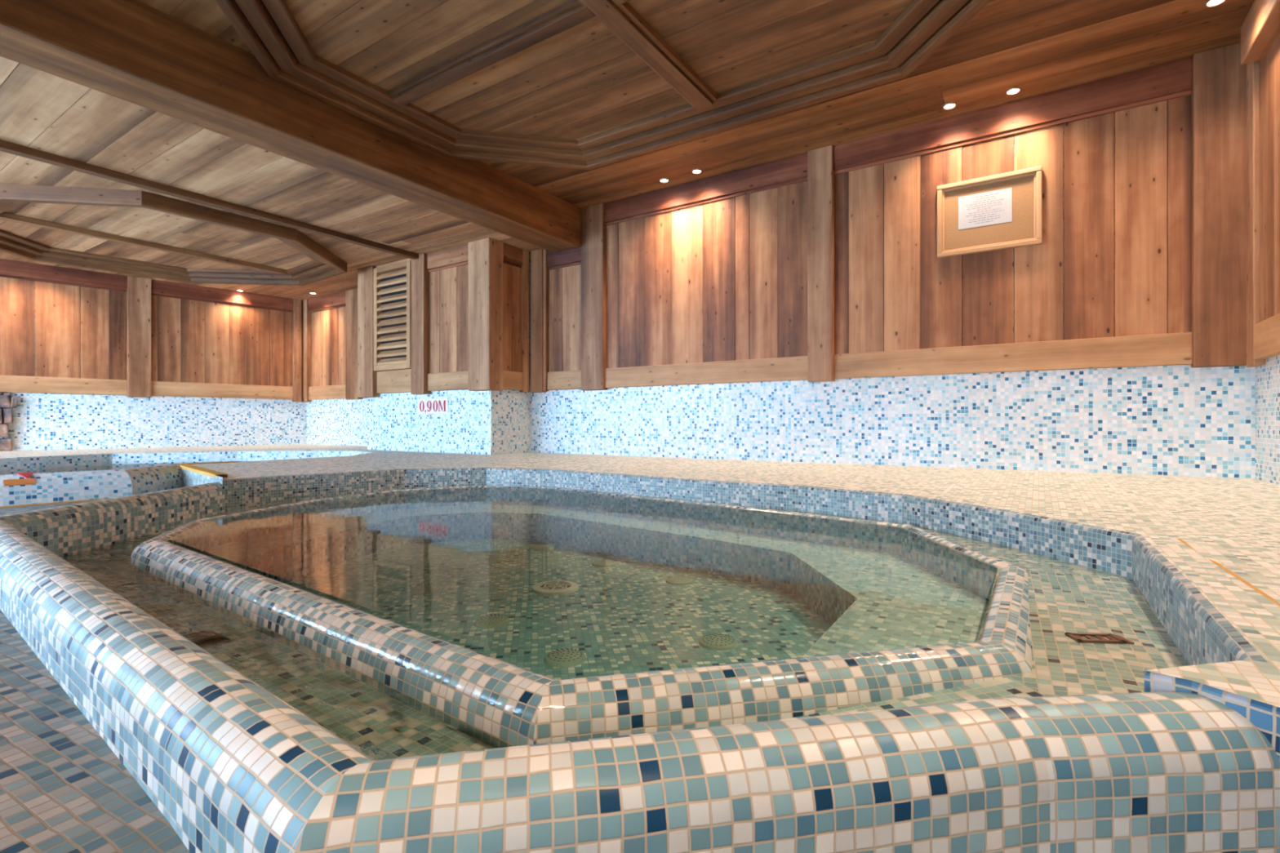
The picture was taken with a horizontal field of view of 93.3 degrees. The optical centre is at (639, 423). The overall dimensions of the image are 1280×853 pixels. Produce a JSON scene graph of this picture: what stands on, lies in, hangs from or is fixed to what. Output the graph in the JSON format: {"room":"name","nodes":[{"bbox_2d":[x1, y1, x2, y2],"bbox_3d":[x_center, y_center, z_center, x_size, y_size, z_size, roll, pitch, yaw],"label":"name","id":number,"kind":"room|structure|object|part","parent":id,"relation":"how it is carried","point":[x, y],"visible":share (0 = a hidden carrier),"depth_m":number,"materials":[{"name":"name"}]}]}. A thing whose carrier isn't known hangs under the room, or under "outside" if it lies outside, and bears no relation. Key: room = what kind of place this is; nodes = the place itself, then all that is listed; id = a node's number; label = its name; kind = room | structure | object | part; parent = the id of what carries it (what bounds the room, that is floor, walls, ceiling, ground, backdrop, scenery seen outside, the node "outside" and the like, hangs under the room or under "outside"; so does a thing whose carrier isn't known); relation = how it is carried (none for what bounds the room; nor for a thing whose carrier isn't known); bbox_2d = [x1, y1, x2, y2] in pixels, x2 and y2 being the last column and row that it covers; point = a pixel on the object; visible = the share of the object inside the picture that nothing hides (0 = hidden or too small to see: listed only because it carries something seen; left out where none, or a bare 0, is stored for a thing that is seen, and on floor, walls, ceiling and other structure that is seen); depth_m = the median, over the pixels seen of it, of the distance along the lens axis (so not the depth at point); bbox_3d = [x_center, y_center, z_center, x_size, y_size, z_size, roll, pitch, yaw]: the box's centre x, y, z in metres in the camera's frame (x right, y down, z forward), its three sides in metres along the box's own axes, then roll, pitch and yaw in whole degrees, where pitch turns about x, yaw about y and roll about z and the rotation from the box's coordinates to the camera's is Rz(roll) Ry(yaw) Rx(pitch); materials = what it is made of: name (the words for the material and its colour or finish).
{"room":"indoor spa pool","nodes":[
{"label":"indoor spa pool","id":0,"kind":"room"},
{"bbox_2d":[0,501,190,852],"bbox_3d":[-1.496,0.490,1.137,6.150,0.100,3.750,0,0,33],"label":"floor","id":1,"kind":"structure","parent":0,"point":[63,788],"depth_m":0.74,"materials":[{"name":"tile"}]},
{"bbox_2d":[0,444,439,508],"bbox_3d":[-4.928,0.445,4.747,4.545,0.350,5.900,0,0,33],"label":"pool","id":2,"kind":"object","parent":1,"relation":"on","point":[61,487],"visible":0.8,"depth_m":4.93,"materials":[{"name":"tile"}]},
{"bbox_2d":[0,391,17,451],"bbox_3d":[-6.775,-0.014,5.239,0.123,0.589,1.924,0,0,43],"label":"stone pier","id":3,"kind":"object","parent":2,"relation":"on","point":[6,444],"visible":1,"depth_m":5.88,"materials":[{"name":"stone"}]},
{"bbox_2d":[3,478,35,485],"bbox_3d":[-3.301,0.312,3.217,0.025,0.031,0.120,0,0,33],"label":"sticker","id":4,"kind":"object","parent":2,"relation":"attached to","point":[25,481],"visible":1,"depth_m":3.21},
{"bbox_2d":[16,471,34,478],"bbox_3d":[-3.310,0.282,3.261,0.053,0.032,0.070,0,0,33],"label":"sticker","id":5,"kind":"object","parent":2,"relation":"on","point":[26,475],"visible":1,"depth_m":3.26,"materials":[{"name":"red plastic"}]},
{"bbox_2d":[0,460,259,475],"bbox_3d":[-4.391,0.375,3.986,2.480,0.001,5.220,0,0,33],"label":"pool water","id":6,"kind":"object","parent":2,"relation":"in","point":[108,467],"visible":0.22,"depth_m":5.06,"materials":[{"name":"liquid"}]},
{"bbox_2d":[63,485,1187,760],"bbox_3d":[-0.508,0.567,2.390,4.080,0.306,2.770,0,0,33],"label":"basin","id":7,"kind":"object","parent":1,"relation":"in","point":[825,614],"depth_m":1.74,"materials":[{"name":"tile"}]},
{"bbox_3d":[-1.022,0.500,1.393,0.120,0.007,0.090,0,0,36],"label":"gutter grate","id":8,"kind":"part","parent":7,"relation":"part of","materials":[{"name":"brown metal"}]},
{"bbox_2d":[60,534,470,759],"bbox_3d":[-1.019,0.490,1.678,3.950,0.001,1.080,0,0,33],"label":"water","id":9,"kind":"object","parent":7,"relation":"in","point":[154,597],"visible":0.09,"depth_m":1.60,"materials":[{"name":"liquid"}]},
{"bbox_2d":[408,583,440,595],"bbox_3d":[-0.889,0.682,2.503,0.124,0.020,0.124,0,0,33],"label":"jet","id":10,"kind":"object","parent":7,"relation":"on","point":[428,588],"visible":1,"depth_m":2.47,"materials":[{"name":"plastic"}]},
{"bbox_2d":[473,613,510,628],"bbox_3d":[-0.514,0.682,2.100,0.124,0.020,0.124,0,0,33],"label":"jet","id":11,"kind":"object","parent":7,"relation":"on","point":[490,621],"visible":1,"depth_m":2.07,"materials":[{"name":"plastic"}]},
{"bbox_2d":[184,487,803,534],"bbox_3d":[-0.406,0.418,2.481,3.210,0.001,2.165,0,0,33],"label":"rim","id":12,"kind":"object","parent":7,"relation":"in","point":[442,501],"visible":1,"depth_m":3.07,"materials":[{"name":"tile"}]},
{"bbox_2d":[532,543,554,551],"bbox_3d":[-0.535,0.682,3.348,0.124,0.020,0.124,0,0,33],"label":"jet","id":13,"kind":"object","parent":7,"relation":"on","point":[542,547],"visible":1,"depth_m":3.31,"materials":[{"name":"plastic"}]},
{"bbox_2d":[531,580,578,595],"bbox_3d":[-0.354,0.685,2.532,0.196,0.013,0.196,0,0,33],"label":"floor drain","id":14,"kind":"object","parent":7,"relation":"on","point":[553,587],"visible":1,"depth_m":2.51,"materials":[{"name":"beige plastic"}]},
{"bbox_2d":[540,581,570,589],"bbox_3d":[-0.354,0.683,2.532,0.132,0.007,0.118,0,0,33],"label":"grille","id":15,"kind":"object","parent":14,"relation":"attached to","point":[547,584],"depth_m":2.54,"materials":[{"name":"beige plastic"}]},
{"bbox_2d":[543,648,586,667],"bbox_3d":[-0.220,0.682,1.774,0.124,0.020,0.124,0,0,33],"label":"jet","id":16,"kind":"object","parent":7,"relation":"on","point":[557,658],"visible":1,"depth_m":1.75,"materials":[{"name":"plastic"}]},
{"bbox_2d":[591,559,617,567],"bbox_3d":[-0.176,0.682,2.967,0.124,0.020,0.124,0,0,33],"label":"jet","id":17,"kind":"object","parent":7,"relation":"on","point":[602,562],"visible":1,"depth_m":2.93,"materials":[{"name":"plastic"}]},
{"bbox_2d":[665,575,693,585],"bbox_3d":[0.173,0.682,2.641,0.124,0.020,0.124,0,0,33],"label":"jet","id":18,"kind":"object","parent":7,"relation":"on","point":[674,580],"visible":1,"depth_m":2.61,"materials":[{"name":"plastic"}]},
{"bbox_2d":[698,634,737,651],"bbox_3d":[0.246,0.682,1.898,0.124,0.020,0.124,0,0,33],"label":"jet","id":19,"kind":"object","parent":7,"relation":"on","point":[719,642],"visible":1,"depth_m":1.87,"materials":[{"name":"plastic"}]},
{"bbox_3d":[0.923,0.433,1.216,0.104,0.007,0.044,0,0,5],"label":"gutter grate","id":20,"kind":"part","parent":7,"relation":"part of","materials":[{"name":"brown metal"}]},
{"bbox_2d":[0,481,1279,852],"bbox_3d":[-1.091,0.458,1.645,4.006,0.284,0.987,0,0,41],"label":"kerb","id":21,"kind":"object","parent":1,"relation":"on","point":[231,766],"visible":0.96,"depth_m":0.62,"materials":[{"name":"tile"}]},
{"bbox_2d":[181,452,1279,760],"bbox_3d":[-0.396,0.438,3.076,5.853,0.325,3.700,0,0,33],"label":"tiled ledge","id":22,"kind":"object","parent":1,"relation":"on","point":[1203,553],"visible":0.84,"depth_m":2.37,"materials":[{"name":"tile"}]},
{"bbox_2d":[178,461,241,478],"bbox_3d":[-2.773,0.290,3.817,0.368,0.019,1.353,0,0,-31],"label":"strip","id":23,"kind":"object","parent":22,"relation":"on","point":[209,473],"visible":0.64,"depth_m":3.72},
{"bbox_2d":[0,280,306,450],"bbox_3d":[-6.436,-0.600,5.694,0.001,2.300,6.065,0,0,43],"label":"wall","id":24,"kind":"structure","parent":0,"point":[41,421],"depth_m":6.71,"materials":[{"name":"tile"}]},
{"bbox_2d":[0,258,127,395],"bbox_3d":[-6.556,-0.953,5.528,0.050,1.295,2.860,0,0,43],"label":"wall panel","id":25,"kind":"object","parent":24,"relation":"attached to","point":[81,315],"visible":1,"depth_m":6.20,"materials":[{"name":"brown wood"}]},
{"bbox_3d":[-6.556,-1.525,5.528,0.050,0.150,2.860,0,0,43],"label":"rail","id":26,"kind":"part","parent":25,"relation":"part of","materials":[{"name":"brown wood"}]},
{"bbox_3d":[-6.558,-0.388,5.530,0.045,0.165,2.860,0,0,43],"label":"rail","id":27,"kind":"part","parent":25,"relation":"part of","materials":[{"name":"brown wood"}]},
{"bbox_2d":[126,275,151,397],"bbox_3d":[-5.502,-0.944,6.639,0.075,1.312,0.203,0,0,43],"label":"wooden post","id":28,"kind":"object","parent":24,"relation":"attached to","point":[139,289],"visible":1,"depth_m":6.61,"materials":[{"name":"brown wood"}]},
{"bbox_2d":[151,279,293,399],"bbox_3d":[-4.954,-0.953,7.245,0.050,1.295,1.430,0,0,43],"label":"wall panel","id":29,"kind":"object","parent":24,"relation":"attached to","point":[206,342],"visible":1,"depth_m":7.18,"materials":[{"name":"brown wood"}]},
{"bbox_3d":[-4.954,-1.525,7.245,0.050,0.150,1.430,0,0,43],"label":"rail","id":30,"kind":"part","parent":29,"relation":"part of","materials":[{"name":"brown wood"}]},
{"bbox_3d":[-4.955,-0.388,7.246,0.045,0.165,1.430,0,0,43],"label":"rail","id":31,"kind":"part","parent":29,"relation":"part of","materials":[{"name":"brown wood"}]},
{"bbox_2d":[292,298,301,401],"bbox_3d":[-4.423,-0.939,7.790,0.080,1.322,0.091,0,0,43],"label":"wooden post","id":32,"kind":"object","parent":24,"relation":"attached to","point":[296,313],"visible":1,"depth_m":7.76,"materials":[{"name":"brown wood"}]},
{"bbox_2d":[0,56,544,300],"bbox_3d":[-4.738,-1.629,4.622,5.800,0.063,6.300,0,0,33],"label":"ceiling","id":33,"kind":"structure","parent":0,"point":[40,110],"depth_m":4.17,"materials":[{"name":"brown wood"}]},
{"bbox_2d":[0,212,288,275],"bbox_3d":[-4.280,-1.577,5.434,0.070,0.045,2.120,0,0,33],"label":"batten","id":34,"kind":"object","parent":33,"relation":"attached to","point":[4,215],"visible":1,"depth_m":5.23,"materials":[{"name":"brown wood"}]},
{"bbox_2d":[0,183,346,285],"bbox_3d":[-4.165,-1.555,5.346,2.640,0.110,2.640,0,0,33],"label":"frame","id":35,"kind":"object","parent":33,"relation":"attached to","point":[325,264],"visible":0.98,"depth_m":5.26,"materials":[{"name":"brown wood"}]},
{"bbox_3d":[-4.161,-1.591,5.345,2.298,0.038,2.300,0,0,33],"label":"moulding","id":36,"kind":"part","parent":35,"relation":"part of","materials":[{"name":"brown wood"}]},
{"bbox_2d":[0,139,418,259],"bbox_3d":[-3.547,-1.577,3.549,0.070,0.045,5.420,0,0,33],"label":"batten","id":37,"kind":"object","parent":33,"relation":"attached to","point":[5,146],"visible":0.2,"depth_m":4.14,"materials":[{"name":"brown wood"}]},
{"bbox_2d":[306,397,367,446],"bbox_3d":[-3.469,-0.750,7.319,2.150,2.600,0.001,0,0,33],"label":"wall","id":38,"kind":"structure","parent":0,"point":[340,421],"depth_m":7.51,"materials":[{"name":"tile"}]},
{"bbox_2d":[301,299,311,402],"bbox_3d":[-4.327,-0.939,7.843,0.140,1.322,0.070,0,0,33],"label":"wooden post","id":39,"kind":"object","parent":38,"relation":"attached to","point":[305,314],"visible":0.89,"depth_m":7.80,"materials":[{"name":"brown wood"}]},
{"bbox_2d":[308,291,345,399],"bbox_3d":[-3.896,-0.953,7.570,0.880,1.295,0.050,0,0,33],"label":"wall panel","id":40,"kind":"object","parent":38,"relation":"attached to","point":[327,313],"visible":0.86,"depth_m":7.58,"materials":[{"name":"brown wood"}]},
{"bbox_3d":[-3.896,-1.525,7.570,0.880,0.150,0.050,0,0,33],"label":"rail","id":41,"kind":"part","parent":40,"relation":"part of","materials":[{"name":"brown wood"}]},
{"bbox_3d":[-3.894,-0.388,7.572,0.880,0.165,0.045,0,0,33],"label":"rail","id":42,"kind":"part","parent":40,"relation":"part of","materials":[{"name":"brown wood"}]},
{"bbox_2d":[345,288,363,399],"bbox_3d":[-3.425,-0.944,7.248,0.260,1.312,0.070,0,0,33],"label":"wooden post","id":43,"kind":"object","parent":38,"relation":"attached to","point":[351,295],"visible":0.76,"depth_m":7.22,"materials":[{"name":"brown wood"}]},
{"bbox_2d":[373,259,411,371],"bbox_3d":[-2.432,-1.048,5.968,0.592,1.035,0.057,0,0,33],"label":"air vent","id":44,"kind":"object","parent":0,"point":[392,286],"visible":0.98,"depth_m":5.97,"materials":[{"name":"brown wood"}]},
{"bbox_2d":[367,389,491,454],"bbox_3d":[-2.074,-0.750,5.800,1.850,2.600,0.001,0,0,33],"label":"wall","id":45,"kind":"structure","parent":0,"point":[394,423],"depth_m":5.74,"materials":[{"name":"tile"}]},
{"bbox_2d":[357,265,380,397],"bbox_3d":[-2.788,-0.934,6.217,0.260,1.332,0.090,0,0,33],"label":"wooden post","id":46,"kind":"object","parent":45,"relation":"attached to","point":[366,376],"visible":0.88,"depth_m":6.17,"materials":[{"name":"brown wood"}]},
{"bbox_2d":[376,257,411,393],"bbox_3d":[-2.410,-0.953,5.991,0.620,1.295,0.050,0,0,33],"label":"wall panel","id":47,"kind":"object","parent":45,"relation":"attached to","point":[393,380],"visible":0.31,"depth_m":5.99,"materials":[{"name":"brown wood"}]},
{"bbox_3d":[-2.410,-1.570,5.991,0.620,0.060,0.050,0,0,33],"label":"rail","id":48,"kind":"part","parent":47,"relation":"part of","materials":[{"name":"brown wood"}]},
{"bbox_3d":[-2.408,-0.415,5.993,0.620,0.220,0.045,0,0,33],"label":"rail","id":49,"kind":"part","parent":47,"relation":"part of","materials":[{"name":"brown wood"}]},
{"bbox_2d":[411,253,431,394],"bbox_3d":[-2.083,-0.939,5.752,0.190,1.322,0.090,0,0,33],"label":"wooden post","id":50,"kind":"object","parent":45,"relation":"attached to","point":[420,273],"visible":0.76,"depth_m":5.70,"materials":[{"name":"brown wood"}]},
{"bbox_2d":[417,397,448,413],"bbox_3d":[-1.964,-0.163,5.722,0.445,0.146,0.006,0,0,33],"label":"sign","id":51,"kind":"object","parent":45,"relation":"attached to","point":[425,406],"visible":1,"depth_m":5.71,"materials":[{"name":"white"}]},
{"bbox_2d":[426,244,467,391],"bbox_3d":[-1.742,-0.953,5.551,0.600,1.295,0.050,0,0,33],"label":"wall panel","id":52,"kind":"object","parent":45,"relation":"attached to","point":[447,268],"visible":0.73,"depth_m":5.55,"materials":[{"name":"brown wood"}]},
{"bbox_3d":[-1.742,-1.525,5.551,0.600,0.150,0.050,0,0,33],"label":"rail","id":53,"kind":"part","parent":52,"relation":"part of","materials":[{"name":"brown wood"}]},
{"bbox_3d":[-1.740,-0.388,5.553,0.600,0.165,0.045,0,0,33],"label":"rail","id":54,"kind":"part","parent":52,"relation":"part of","materials":[{"name":"brown wood"}]},
{"bbox_2d":[467,237,503,391],"bbox_3d":[-1.362,-0.944,5.336,0.270,1.312,0.170,0,0,33],"label":"wooden post","id":55,"kind":"object","parent":45,"relation":"attached to","point":[485,255],"visible":0.92,"depth_m":5.26,"materials":[{"name":"brown wood"}]},
{"bbox_2d":[491,253,531,454],"bbox_3d":[-1.165,-0.750,5.500,0.001,2.600,0.500,0,0,33],"label":"wall","id":56,"kind":"structure","parent":0,"point":[511,410],"depth_m":5.51,"materials":[{"name":"tile"}]},
{"bbox_2d":[503,242,523,390],"bbox_3d":[-1.163,-0.953,5.457,0.050,1.295,0.250,0,0,33],"label":"wall panel","id":57,"kind":"object","parent":56,"relation":"attached to","point":[513,255],"visible":0.81,"depth_m":5.46,"materials":[{"name":"brown wood"}]},
{"bbox_3d":[-1.165,-0.388,5.458,0.045,0.165,0.250,0,0,33],"label":"rail","id":58,"kind":"part","parent":57,"relation":"part of","materials":[{"name":"brown wood"}]},
{"bbox_3d":[-1.163,-1.525,5.457,0.050,0.150,0.250,0,0,33],"label":"rail","id":59,"kind":"part","parent":57,"relation":"part of","materials":[{"name":"brown wood"}]},
{"bbox_2d":[519,248,528,392],"bbox_3d":[-1.072,-0.944,5.594,0.050,1.312,0.080,0,0,33],"label":"wooden post","id":60,"kind":"object","parent":56,"relation":"attached to","point":[525,268],"visible":0.89,"depth_m":5.57,"materials":[{"name":"brown wood"}]},
{"bbox_2d":[137,0,1254,208],"bbox_3d":[-0.397,-1.913,1.759,4.800,0.063,6.300,0,0,33],"label":"ceiling","id":61,"kind":"structure","parent":0,"point":[582,81],"depth_m":3.09,"materials":[{"name":"brown wood"}]},
{"bbox_2d":[0,0,581,252],"bbox_3d":[-2.250,-1.725,2.945,0.310,0.360,5.840,0,0,33],"label":"ceiling beam","id":62,"kind":"structure","parent":61,"relation":"attached to","point":[134,51],"depth_m":3.08,"materials":[{"name":"brown wood"}]},
{"bbox_2d":[388,0,595,106],"bbox_3d":[-0.807,-1.863,3.090,1.410,0.045,0.120,0,0,33],"label":"batten","id":63,"kind":"object","parent":61,"relation":"attached to","point":[571,13],"visible":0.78,"depth_m":3.00,"materials":[{"name":"brown wood"}]},
{"bbox_2d":[214,0,991,169],"bbox_3d":[-0.194,-1.845,2.680,3.395,0.100,2.500,0,0,33],"label":"frame","id":64,"kind":"object","parent":61,"relation":"attached to","point":[269,28],"visible":0.98,"depth_m":3.33,"materials":[{"name":"brown wood"}]},
{"bbox_2d":[612,0,629,5],"bbox_3d":[0.449,-1.863,2.261,1.360,0.045,0.120,0,0,33],"label":"batten","id":65,"kind":"object","parent":61,"relation":"attached to","point":[617,2],"visible":1,"depth_m":2.64,"materials":[{"name":"brown wood"}]},
{"bbox_2d":[577,0,716,109],"bbox_3d":[-0.171,-1.857,2.664,0.150,0.055,2.000,0,0,33],"label":"batten","id":66,"kind":"object","parent":61,"relation":"attached to","point":[623,20],"visible":1,"depth_m":2.97,"materials":[{"name":"brown wood"}]},
{"bbox_2d":[659,177,668,182],"bbox_3d":[0.187,-1.883,4.680,0.072,0.009,0.072,0,0,33],"label":"recessed light","id":67,"kind":"object","parent":61,"relation":"in","point":[663,180],"visible":1,"depth_m":4.67,"materials":[{"name":"beige"}]},
{"bbox_2d":[692,168,701,173],"bbox_3d":[0.424,-1.883,4.512,0.072,0.009,0.072,0,0,33],"label":"recessed light","id":68,"kind":"object","parent":61,"relation":"in","point":[695,171],"visible":1,"depth_m":4.51,"materials":[{"name":"beige"}]},
{"bbox_2d":[942,102,955,109],"bbox_3d":[1.835,-1.883,3.582,0.072,0.009,0.072,0,0,33],"label":"recessed light","id":69,"kind":"object","parent":61,"relation":"in","point":[949,105],"visible":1,"depth_m":3.58,"materials":[{"name":"beige"}]},
{"bbox_2d":[1005,87,1020,94],"bbox_3d":[2.113,-1.883,3.422,0.072,0.009,0.072,0,0,33],"label":"recessed light","id":70,"kind":"object","parent":61,"relation":"in","point":[1015,90],"visible":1,"depth_m":3.42,"materials":[{"name":"beige"}]},
{"bbox_2d":[1205,0,1225,6],"bbox_3d":[2.566,-1.883,2.692,0.072,0.009,0.072,0,0,33],"label":"recessed light","id":71,"kind":"object","parent":61,"relation":"in","point":[1210,2],"visible":1,"depth_m":2.70,"materials":[{"name":"beige"}]},
{"bbox_2d":[531,135,1254,478],"bbox_3d":[1.018,-0.750,4.360,4.900,2.600,0.001,0,0,33],"label":"wall","id":72,"kind":"structure","parent":0,"point":[1176,420],"depth_m":3.77,"materials":[{"name":"tile"}]},
{"bbox_2d":[530,248,549,392],"bbox_3d":[-0.927,-0.944,5.597,0.170,1.312,0.075,0,0,33],"label":"wooden post","id":73,"kind":"object","parent":72,"relation":"attached to","point":[539,268],"visible":0.97,"depth_m":5.56,"materials":[{"name":"brown wood"}]},
{"bbox_2d":[546,246,581,390],"bbox_3d":[-0.665,-0.953,5.440,0.420,1.295,0.050,0,0,33],"label":"wall panel","id":74,"kind":"object","parent":72,"relation":"attached to","point":[564,267],"visible":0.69,"depth_m":5.45,"materials":[{"name":"brown wood"}]},
{"bbox_3d":[-0.665,-1.515,5.440,0.420,0.170,0.050,0,0,33],"label":"rail","id":75,"kind":"part","parent":74,"relation":"part of","materials":[{"name":"brown wood"}]},
{"bbox_3d":[-0.664,-0.388,5.442,0.420,0.165,0.045,0,0,33],"label":"rail","id":76,"kind":"part","parent":74,"relation":"part of","materials":[{"name":"brown wood"}]},
{"bbox_2d":[581,202,607,391],"bbox_3d":[-0.397,-1.087,5.248,0.240,1.597,0.075,0,0,33],"label":"wooden post","id":77,"kind":"object","parent":72,"relation":"attached to","point":[593,227],"visible":0.91,"depth_m":5.21,"materials":[{"name":"brown wood"}]},
{"bbox_2d":[604,152,807,387],"bbox_3d":[0.447,-1.095,4.706,1.765,1.580,0.050,0,0,33],"label":"wall panel","id":78,"kind":"object","parent":72,"relation":"attached to","point":[707,277],"visible":0.88,"depth_m":4.63,"materials":[{"name":"brown wood"}]},
{"bbox_3d":[0.447,-1.802,4.706,1.765,0.165,0.050,0,0,33],"label":"rail","id":79,"kind":"part","parent":78,"relation":"part of","materials":[{"name":"brown wood"}]},
{"bbox_3d":[0.449,-0.388,4.708,1.765,0.165,0.045,0,0,33],"label":"rail","id":80,"kind":"part","parent":78,"relation":"part of","materials":[{"name":"brown wood"}]},
{"bbox_2d":[807,145,835,382],"bbox_3d":[1.248,-1.087,4.163,0.170,1.597,0.075,0,0,33],"label":"wooden post","id":81,"kind":"object","parent":72,"relation":"attached to","point":[820,172],"visible":0.91,"depth_m":4.13,"materials":[{"name":"brown wood"}]},
{"bbox_2d":[833,56,1192,378],"bbox_3d":[2.088,-1.095,3.624,1.825,1.580,0.050,0,0,33],"label":"wall panel","id":82,"kind":"object","parent":72,"relation":"attached to","point":[1107,284],"visible":1,"depth_m":3.48,"materials":[{"name":"brown wood"}]},
{"bbox_2d":[937,165,1042,257],"bbox_3d":[2.078,-1.252,3.614,0.545,0.445,0.026,0,0,33],"label":"framed notice","id":83,"kind":"object","parent":82,"relation":"attached to","point":[1003,211],"visible":1,"depth_m":3.61,"materials":[{"name":"brown wood"}]},
{"bbox_3d":[2.088,-1.802,3.624,1.825,0.165,0.050,0,0,33],"label":"rail","id":84,"kind":"part","parent":82,"relation":"part of","materials":[{"name":"brown wood"}]},
{"bbox_3d":[2.089,-0.388,3.626,1.825,0.165,0.045,0,0,33],"label":"rail","id":85,"kind":"part","parent":82,"relation":"part of","materials":[{"name":"brown wood"}]},
{"bbox_2d":[1191,42,1246,368],"bbox_3d":[2.943,-1.087,3.046,0.240,1.597,0.075,0,0,33],"label":"wooden post","id":86,"kind":"object","parent":72,"relation":"attached to","point":[1219,90],"visible":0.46,"depth_m":3.03,"materials":[{"name":"brown wood"}]},
{"bbox_2d":[1254,355,1279,485],"bbox_3d":[1.440,-0.725,0.548,0.001,2.650,5.900,0,0,33],"label":"wall","id":87,"kind":"structure","parent":0,"point":[1267,376],"depth_m":2.84,"materials":[{"name":"tile"}]},
{"bbox_2d":[1245,60,1266,367],"bbox_3d":[2.982,-1.081,2.927,0.045,1.607,0.130,0,0,33],"label":"wooden post","id":88,"kind":"object","parent":87,"relation":"attached to","point":[1253,68],"visible":0.53,"depth_m":2.89,"materials":[{"name":"brown wood"}]},
{"bbox_2d":[1240,0,1279,64],"bbox_3d":[1.913,-1.792,1.356,0.100,0.185,3.570,0,0,33],"label":"header beam","id":89,"kind":"structure","parent":87,"relation":"attached to","point":[1260,28],"depth_m":2.68,"materials":[{"name":"brown wood"}]},
{"bbox_2d":[1253,32,1279,359],"bbox_3d":[2.277,-1.105,1.864,0.050,1.600,2.420,0,0,33],"label":"wall panel","id":90,"kind":"object","parent":87,"relation":"attached to","point":[1266,333],"visible":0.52,"depth_m":2.74,"materials":[{"name":"brown wood"}]},
{"bbox_3d":[2.280,-0.388,1.863,0.045,0.165,2.420,0,0,33],"label":"rail","id":91,"kind":"part","parent":90,"relation":"part of","materials":[{"name":"brown wood"}]}
]}

